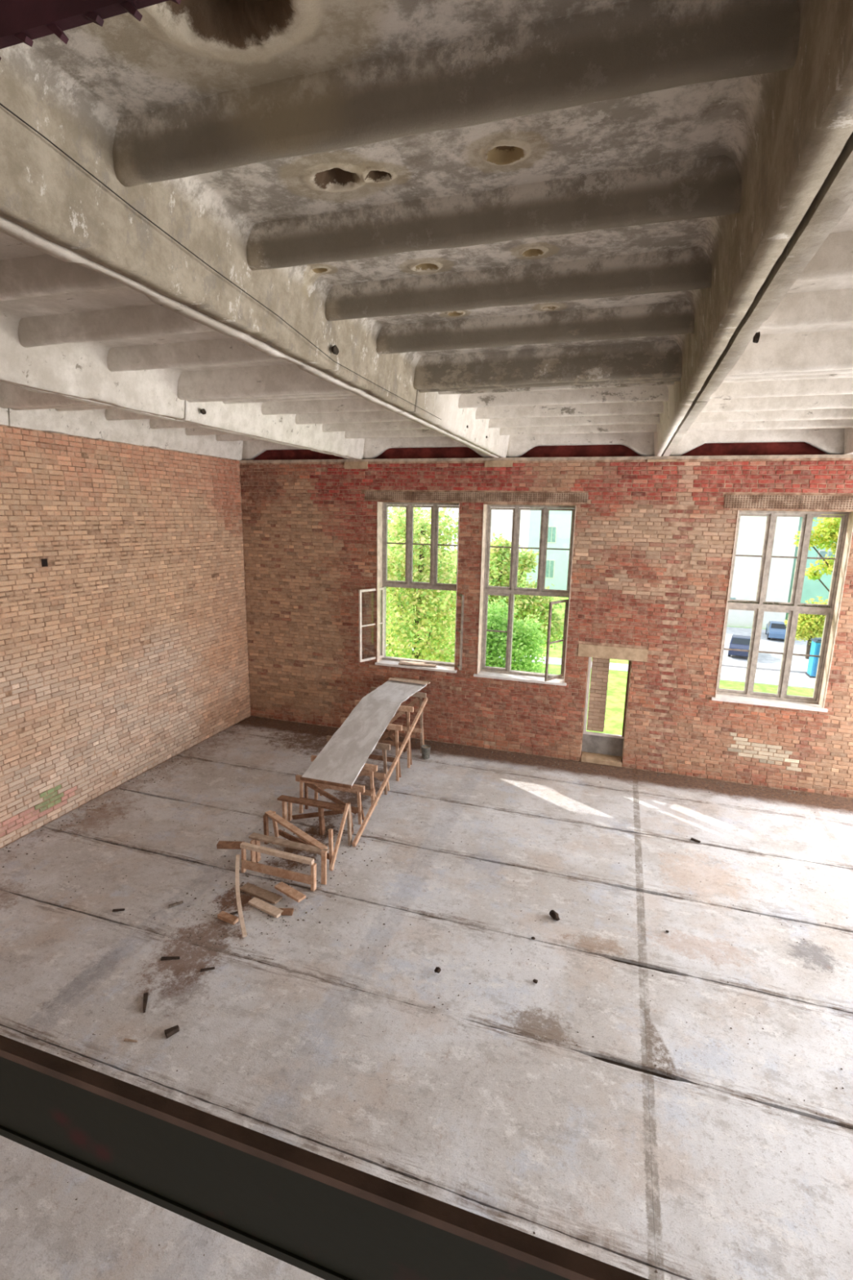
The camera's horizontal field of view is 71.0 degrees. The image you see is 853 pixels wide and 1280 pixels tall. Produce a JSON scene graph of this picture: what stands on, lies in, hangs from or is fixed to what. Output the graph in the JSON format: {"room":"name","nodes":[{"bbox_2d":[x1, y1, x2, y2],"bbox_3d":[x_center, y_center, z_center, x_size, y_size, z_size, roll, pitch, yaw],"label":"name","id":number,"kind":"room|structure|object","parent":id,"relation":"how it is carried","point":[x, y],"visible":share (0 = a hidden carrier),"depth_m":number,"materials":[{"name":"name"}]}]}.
{"room":"abandoned industrial hall","nodes":[
{"label":"abandoned industrial hall","id":0,"kind":"room"},
{"bbox_2d":[0,424,250,848],"bbox_3d":[-7.123,0.526,6.537,0.501,6.220,17.700,5,12,17],"label":"wall","id":1,"kind":"structure","parent":0,"point":[124,649],"depth_m":10.43,"materials":[{"name":"brick"}]},
{"bbox_2d":[0,0,852,460],"bbox_3d":[1.645,-2.082,2.939,18.068,0.718,17.405,5,12,17],"label":"ceiling","id":2,"kind":"structure","parent":0,"point":[528,224],"depth_m":3.07,"materials":[{"name":"concrete"}]},
{"bbox_2d":[0,0,181,60],"bbox_3d":[0.731,-0.760,0.217,18.000,0.496,0.012,5,12,17],"label":"plate","id":3,"kind":"object","parent":2,"relation":"attached to","point":[24,21],"visible":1,"depth_m":0.61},
{"bbox_2d":[200,408,205,414],"bbox_3d":[-2.920,-2.981,7.809,0.026,0.076,0.096,5,12,17],"label":"socket","id":4,"kind":"object","parent":2,"relation":"attached to","point":[202,411],"depth_m":7.80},
{"bbox_2d":[0,102,440,419],"bbox_3d":[-0.685,-2.326,4.748,0.004,0.277,5.653,5,12,17],"label":"wire","id":5,"kind":"object","parent":2,"relation":"attached to","point":[3,106],"visible":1,"depth_m":2.91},
{"bbox_2d":[331,344,338,355],"bbox_3d":[-0.721,-2.279,4.703,0.026,0.070,0.096,5,12,17],"label":"socket","id":6,"kind":"object","parent":2,"relation":"attached to","point":[335,350],"depth_m":4.69,"materials":[{"name":"black plastic"}]},
{"bbox_2d":[752,331,759,342],"bbox_3d":[2.161,-1.980,3.914,0.026,0.062,0.090,5,12,17],"label":"hole","id":7,"kind":"object","parent":2,"relation":"attached to","point":[757,336],"depth_m":3.89,"materials":[{"name":"black concrete"}]},
{"bbox_2d":[0,715,852,1279],"bbox_3d":[1.615,4.258,4.407,18.000,0.129,17.700,5,12,17],"label":"floor","id":8,"kind":"structure","parent":0,"point":[482,1091],"depth_m":6.32,"materials":[{"name":"concrete"}]},
{"bbox_2d":[111,908,124,911],"bbox_3d":[-3.895,3.416,7.562,0.140,0.021,0.030,-1,12,-11],"label":"splinter","id":9,"kind":"object","parent":8,"relation":"on","point":[117,909],"visible":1,"depth_m":7.55,"materials":[{"name":"brown wood"}]},
{"bbox_2d":[124,1038,137,1042],"bbox_3d":[-2.827,3.830,5.715,0.130,0.015,0.022,2,12,6],"label":"splinter","id":10,"kind":"object","parent":8,"relation":"on","point":[125,1039],"visible":1,"depth_m":5.71,"materials":[{"name":"beige wood"}]},
{"bbox_2d":[142,992,148,1013],"bbox_3d":[-2.894,3.728,6.146,0.045,0.032,0.240,-3,13,-20],"label":"splinter","id":11,"kind":"object","parent":8,"relation":"on","point":[145,994],"visible":1,"depth_m":6.14,"materials":[{"name":"brown wood"}]},
{"bbox_2d":[160,956,179,960],"bbox_3d":[-2.899,3.602,6.765,0.200,0.024,0.035,0,12,-5],"label":"splinter","id":12,"kind":"object","parent":8,"relation":"on","point":[162,958],"visible":1,"depth_m":6.75,"materials":[{"name":"brown wood"}]},
{"bbox_2d":[164,1024,179,1038],"bbox_3d":[-2.470,3.798,5.805,0.120,0.049,0.070,-9,15,-39],"label":"splinter","id":13,"kind":"object","parent":8,"relation":"on","point":[169,1032],"visible":1,"depth_m":5.79,"materials":[{"name":"brown wood"}]},
{"bbox_2d":[168,900,182,908],"bbox_3d":[-3.223,3.398,7.689,0.170,0.028,0.040,-7,14,-33],"label":"splinter","id":14,"kind":"object","parent":8,"relation":"on","point":[171,905],"visible":1,"depth_m":7.68,"materials":[{"name":"wood"}]},
{"bbox_2d":[200,966,214,972],"bbox_3d":[-2.424,3.644,6.617,0.150,0.021,0.030,-2,12,-16],"label":"splinter","id":15,"kind":"object","parent":8,"relation":"on","point":[213,967],"visible":1,"depth_m":6.61,"materials":[{"name":"brown wood"}]},
{"bbox_2d":[217,911,238,924],"bbox_3d":[-2.468,3.454,7.429,0.263,0.055,0.090,7,13,26],"label":"board","id":16,"kind":"object","parent":8,"relation":"on","point":[224,916],"visible":1,"depth_m":7.40,"materials":[{"name":"brown wood"}]},
{"bbox_2d":[235,854,247,937],"bbox_3d":[-2.404,3.253,7.681,0.090,0.344,1.290,-3,13,-20],"label":"batten","id":17,"kind":"object","parent":8,"relation":"on","point":[237,856],"visible":1,"depth_m":7.59,"materials":[{"name":"brown wood"}]},
{"bbox_2d":[240,882,282,904],"bbox_3d":[-2.197,3.363,7.933,0.608,0.035,0.150,7,13,27],"label":"board","id":18,"kind":"object","parent":8,"relation":"on","point":[248,888],"visible":0.92,"depth_m":7.91,"materials":[{"name":"brown wood"}]},
{"bbox_2d":[248,897,283,918],"bbox_3d":[-2.059,3.423,7.652,0.514,0.035,0.120,8,14,30],"label":"board","id":19,"kind":"object","parent":8,"relation":"on","point":[272,910],"visible":1,"depth_m":7.63,"materials":[{"name":"beige wood"}]},
{"bbox_2d":[216,832,328,891],"bbox_3d":[-2.136,3.055,8.379,1.610,0.467,0.443,5,12,17],"label":"frame","id":20,"kind":"object","parent":8,"relation":"on","point":[255,846],"visible":1,"depth_m":8.24,"materials":[{"name":"brown wood"}]},
{"bbox_2d":[278,907,293,915],"bbox_3d":[-1.821,3.445,7.578,0.253,0.035,0.100,1,12,-1],"label":"board","id":21,"kind":"object","parent":8,"relation":"on","point":[286,911],"visible":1,"depth_m":7.56,"materials":[{"name":"brown wood"}]},
{"bbox_2d":[274,881,306,902],"bbox_3d":[-1.800,3.318,7.878,0.463,0.050,0.130,9,15,35],"label":"board","id":22,"kind":"object","parent":8,"relation":"on","point":[282,887],"visible":1,"depth_m":7.85,"materials":[{"name":"brown wood"}]},
{"bbox_2d":[262,803,349,871],"bbox_3d":[-1.849,2.844,8.863,1.363,0.693,0.938,5,12,17],"label":"trestle","id":23,"kind":"object","parent":8,"relation":"on","point":[331,855],"visible":0.91,"depth_m":8.77,"materials":[{"name":"brown wood"}]},
{"bbox_2d":[277,795,353,845],"bbox_3d":[-1.706,2.752,9.515,1.383,0.619,0.370,7,13,24],"label":"trestle","id":24,"kind":"object","parent":8,"relation":"on","point":[337,809],"visible":0.87,"depth_m":9.43,"materials":[{"name":"brown wood"}]},
{"bbox_2d":[295,774,364,824],"bbox_3d":[-1.578,2.629,9.942,1.240,0.680,0.227,5,12,17],"label":"trestle","id":25,"kind":"object","parent":8,"relation":"on","point":[358,788],"visible":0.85,"depth_m":9.89,"materials":[{"name":"brown wood"}]},
{"bbox_2d":[311,755,377,809],"bbox_3d":[-1.413,2.459,10.422,1.240,0.819,0.227,5,12,17],"label":"trestle","id":26,"kind":"object","parent":8,"relation":"on","point":[367,768],"visible":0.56,"depth_m":10.22,"materials":[{"name":"brown wood"}]},
{"bbox_2d":[326,735,391,795],"bbox_3d":[-1.226,2.270,10.965,1.240,0.969,0.227,5,12,17],"label":"trestle","id":27,"kind":"object","parent":8,"relation":"on","point":[384,747],"visible":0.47,"depth_m":10.73,"materials":[{"name":"brown wood"}]},
{"bbox_2d":[301,697,400,786],"bbox_3d":[-1.257,1.766,10.858,0.936,0.654,2.500,5,12,17],"label":"sheet","id":28,"kind":"object","parent":27,"relation":"on","point":[344,757],"visible":1,"depth_m":10.67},
{"bbox_2d":[300,777,351,788],"bbox_3d":[-1.641,2.321,9.724,0.920,0.050,0.030,5,12,17],"label":"batten","id":29,"kind":"object","parent":28,"relation":"attached to","point":[309,780],"visible":1,"depth_m":9.71,"materials":[{"name":"brown wood"}]},
{"bbox_2d":[341,717,402,781],"bbox_3d":[-1.040,2.082,11.509,1.240,1.120,0.227,5,12,17],"label":"trestle","id":30,"kind":"object","parent":8,"relation":"on","point":[396,727],"visible":0.42,"depth_m":11.32,"materials":[{"name":"brown wood"}]},
{"bbox_2d":[355,699,413,768],"bbox_3d":[-0.841,1.881,12.088,1.240,1.280,0.227,5,12,17],"label":"trestle","id":31,"kind":"object","parent":8,"relation":"on","point":[407,709],"visible":0.48,"depth_m":11.91,"materials":[{"name":"brown wood"}]},
{"bbox_2d":[351,697,427,847],"bbox_3d":[-0.553,2.178,10.805,0.050,1.232,3.902,4,12,16],"label":"rail","id":32,"kind":"object","parent":8,"relation":"on","point":[359,833],"visible":1,"depth_m":10.38,"materials":[{"name":"brown wood"}]},
{"bbox_2d":[370,686,426,753],"bbox_3d":[-0.590,1.700,12.838,1.240,1.333,0.227,5,12,17],"label":"trestle","id":33,"kind":"object","parent":8,"relation":"on","point":[420,695],"visible":0.45,"depth_m":12.63,"materials":[{"name":"brown wood"}]},
{"bbox_2d":[363,680,426,703],"bbox_3d":[-0.644,1.068,12.542,0.977,0.089,1.275,5,12,17],"label":"sheet","id":34,"kind":"object","parent":33,"relation":"on","point":[390,691],"visible":0.96,"depth_m":12.46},
{"bbox_2d":[388,677,427,684],"bbox_3d":[-0.409,0.896,12.995,0.882,0.030,0.100,6,13,21],"label":"plank","id":35,"kind":"object","parent":34,"relation":"on","point":[389,678],"visible":1,"depth_m":12.96,"materials":[{"name":"brown wood"}]},
{"bbox_2d":[393,677,430,684],"bbox_3d":[-0.328,0.892,13.118,0.841,0.030,0.100,6,13,20],"label":"plank","id":36,"kind":"object","parent":34,"relation":"on","point":[428,682],"visible":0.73,"depth_m":13.09,"materials":[{"name":"brown wood"}]},
{"bbox_2d":[420,744,431,759],"bbox_3d":[-0.013,2.339,12.473,0.206,0.250,0.206,-6,14,-30],"label":"bucket","id":37,"kind":"object","parent":8,"relation":"on","point":[425,748],"visible":1,"depth_m":12.41,"materials":[{"name":"grey metal"}]},
{"bbox_2d":[2,716,850,1272],"bbox_3d":[0.589,3.496,7.626,13.969,0.018,11.028,5,12,17],"label":"crumbs","id":38,"kind":"object","parent":8,"relation":"on","point":[794,792],"visible":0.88,"depth_m":8.77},
{"bbox_2d":[434,967,440,973],"bbox_3d":[0.124,3.667,6.636,0.069,0.073,0.066,-6,14,-29],"label":"rubble piece","id":39,"kind":"object","parent":8,"relation":"on","point":[437,970],"visible":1,"depth_m":6.62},
{"bbox_2d":[549,909,559,920],"bbox_3d":[1.625,3.489,7.570,0.092,0.092,0.165,-1,12,-11],"label":"rubble piece","id":40,"kind":"object","parent":8,"relation":"on","point":[553,913],"visible":1,"depth_m":7.54,"materials":[{"name":"black stone"}]},
{"bbox_2d":[690,837,700,843],"bbox_3d":[4.260,3.170,9.458,0.140,0.028,0.040,11,16,40],"label":"splinter","id":41,"kind":"object","parent":8,"relation":"on","point":[691,838],"visible":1,"depth_m":9.45,"materials":[{"name":"wood"}]},
{"bbox_2d":[239,441,852,799],"bbox_3d":[4.279,1.906,12.259,19.000,12.350,0.526,5,12,17],"label":"wall","id":42,"kind":"structure","parent":0,"point":[654,540],"depth_m":11.84,"materials":[{"name":"red brick"}]},
{"bbox_2d":[358,502,464,673],"bbox_3d":[-0.242,-1.131,12.884,2.299,3.578,0.831,5,12,17],"label":"window","id":43,"kind":"structure","parent":42,"relation":"in","point":[441,666],"depth_m":13.06,"materials":[{"name":"paint"}]},
{"bbox_2d":[399,660,425,663],"bbox_3d":[-0.325,0.510,13.409,0.571,0.030,0.100,4,12,14],"label":"plank","id":44,"kind":"object","parent":43,"relation":"on","point":[400,660],"visible":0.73,"depth_m":13.39,"materials":[{"name":"beige wood"}]},
{"bbox_2d":[398,662,436,666],"bbox_3d":[-0.202,0.543,13.241,0.836,0.030,0.120,3,12,11],"label":"plank","id":45,"kind":"object","parent":43,"relation":"on","point":[399,663],"visible":1,"depth_m":13.21,"materials":[{"name":"brown wood"}]},
{"bbox_2d":[473,504,575,685],"bbox_3d":[2.002,-0.922,12.240,1.945,3.597,0.727,5,12,17],"label":"window","id":46,"kind":"structure","parent":42,"relation":"in","point":[488,672],"depth_m":12.39,"materials":[{"name":"paint"}]},
{"bbox_2d":[581,657,631,767],"bbox_3d":[3.699,1.425,12.343,0.829,2.240,0.525,5,12,17],"label":"doorway","id":47,"kind":"structure","parent":42,"relation":"in","point":[597,748],"depth_m":12.49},
{"bbox_2d":[711,510,849,712],"bbox_3d":[6.459,-0.551,10.966,1.923,3.548,0.492,5,12,17],"label":"window","id":48,"kind":"structure","parent":42,"relation":"in","point":[781,700],"depth_m":11.05,"materials":[{"name":"paint"}]},
{"bbox_3d":[10.430,1.661,0.957,0.400,6.970,17.700,5,12,17],"label":"wall","id":49,"kind":"structure","parent":0,"visible":0},
{"bbox_2d":[0,1035,649,1279],"bbox_3d":[0.697,0.857,0.549,18.000,0.182,0.020,5,12,17],"label":"steel beam","id":50,"kind":"structure","parent":49,"relation":"attached to","point":[325,1218],"depth_m":0.84,"materials":[{"name":"dark grey steel"},{"name":"red-brown painted steel"}]},
{"label":"outside","id":51,"kind":"structure","parent":0,"visible":0},
{"bbox_2d":[720,666,815,680],"bbox_3d":[54.905,5.002,32.039,77.000,0.045,2.200,5,12,17],"label":"forecourt","id":52,"kind":"structure","parent":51,"point":[801,676],"depth_m":41.77,"materials":[{"name":"grey concrete"}]},
{"bbox_2d":[805,637,822,678],"bbox_3d":[26.873,1.217,40.867,1.100,2.650,1.100,5,12,17],"label":"cabin","id":53,"kind":"object","parent":52,"relation":"on","point":[816,642],"visible":0.4,"depth_m":40.68,"materials":[{"name":"blue plastic"}]},
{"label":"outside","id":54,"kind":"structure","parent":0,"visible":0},
{"bbox_2d":[386,550,813,735],"bbox_3d":[39.304,-6.174,84.869,200.000,0.500,159.500,5,12,17],"label":"ground","id":55,"kind":"structure","parent":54,"point":[617,680],"depth_m":38.28,"materials":[{"name":"green plant"}]},
{"bbox_2d":[386,504,454,621],"bbox_3d":[-4.058,-5.810,49.579,16.283,11.723,8.519,3,12,11],"label":"tree","id":56,"kind":"object","parent":55,"relation":"on","point":[399,508],"visible":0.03,"depth_m":47.62,"materials":[{"name":"green plant"}]},
{"bbox_2d":[386,504,489,662],"bbox_3d":[-0.552,0.197,23.345,5.858,10.938,3.992,7,13,27],"label":"tree","id":57,"kind":"object","parent":55,"relation":"on","point":[420,598],"visible":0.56,"depth_m":22.19,"materials":[{"name":"green plant"}]},
{"bbox_2d":[440,596,552,674],"bbox_3d":[2.934,1.634,26.032,5.322,7.152,3.397,3,12,8],"label":"bush","id":58,"kind":"object","parent":55,"relation":"on","point":[522,638],"visible":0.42,"depth_m":25.03,"materials":[{"name":"green plant"}]},
{"bbox_2d":[450,531,564,665],"bbox_3d":[3.988,-0.379,29.403,6.233,9.736,3.591,7,13,28],"label":"tree","id":59,"kind":"object","parent":55,"relation":"on","point":[500,557],"visible":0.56,"depth_m":28.28,"materials":[{"name":"green plant"}]},
{"bbox_2d":[526,507,572,590],"bbox_3d":[24.457,-16.683,88.975,17.000,17.800,13.600,5,12,17],"label":"building","id":60,"kind":"structure","parent":55,"relation":"on","point":[559,522],"depth_m":84.95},
{"bbox_2d":[727,513,799,628],"bbox_3d":[30.578,-8.594,65.265,14.300,12.000,13.100,5,12,17],"label":"building","id":61,"kind":"structure","parent":55,"relation":"on","point":[752,529],"depth_m":58.12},
{"bbox_2d":[721,664,807,673],"bbox_3d":[55.388,4.748,33.008,76.700,0.160,0.200,5,12,17],"label":"kerb","id":62,"kind":"object","parent":55,"relation":"on","point":[726,665],"depth_m":42.72,"materials":[{"name":"grey concrete"}]},
{"bbox_2d":[785,514,835,620],"bbox_3d":[47.383,-8.170,66.494,14.600,11.300,12.600,5,12,17],"label":"building","id":63,"kind":"structure","parent":55,"relation":"on","point":[811,588],"depth_m":62.66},
{"bbox_2d":[792,514,841,591],"bbox_3d":[16.671,-0.547,23.667,4.773,12.914,3.154,5,12,17],"label":"tree","id":64,"kind":"object","parent":55,"relation":"on","point":[830,534],"visible":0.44,"depth_m":23.29,"materials":[{"name":"green plant"}]},
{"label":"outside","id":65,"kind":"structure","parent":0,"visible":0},
{"bbox_2d":[386,644,815,688],"bbox_3d":[29.055,3.243,37.984,130.000,0.050,2.000,5,12,17],"label":"pavement","id":66,"kind":"structure","parent":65,"point":[557,661],"depth_m":40.32,"materials":[{"name":"grey concrete"}]},
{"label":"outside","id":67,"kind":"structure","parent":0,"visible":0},
{"bbox_2d":[722,626,818,671],"bbox_3d":[58.290,3.079,41.471,76.500,0.040,18.200,5,12,17],"label":"road","id":68,"kind":"structure","parent":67,"point":[800,663],"depth_m":47.98,"materials":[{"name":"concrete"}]},
{"bbox_2d":[728,634,751,657],"bbox_3d":[24.974,0.456,47.349,1.740,1.440,4.200,7,13,27],"label":"car","id":69,"kind":"object","parent":68,"relation":"on","point":[737,642],"visible":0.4,"depth_m":46.21,"materials":[{"name":"paint"}]},
{"bbox_2d":[765,620,786,639],"bbox_3d":[32.031,-0.895,54.395,1.740,1.440,4.200,7,13,25],"label":"car","id":70,"kind":"object","parent":68,"relation":"on","point":[774,629],"visible":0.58,"depth_m":53.27,"materials":[{"name":"paint"}]},
{"bbox_2d":[783,595,828,658],"bbox_3d":[29.849,-0.886,45.818,4.239,4.942,3.692,10,15,36],"label":"tree","id":71,"kind":"object","parent":68,"relation":"on","point":[810,626],"visible":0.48,"depth_m":45.35,"materials":[{"name":"green plant"}]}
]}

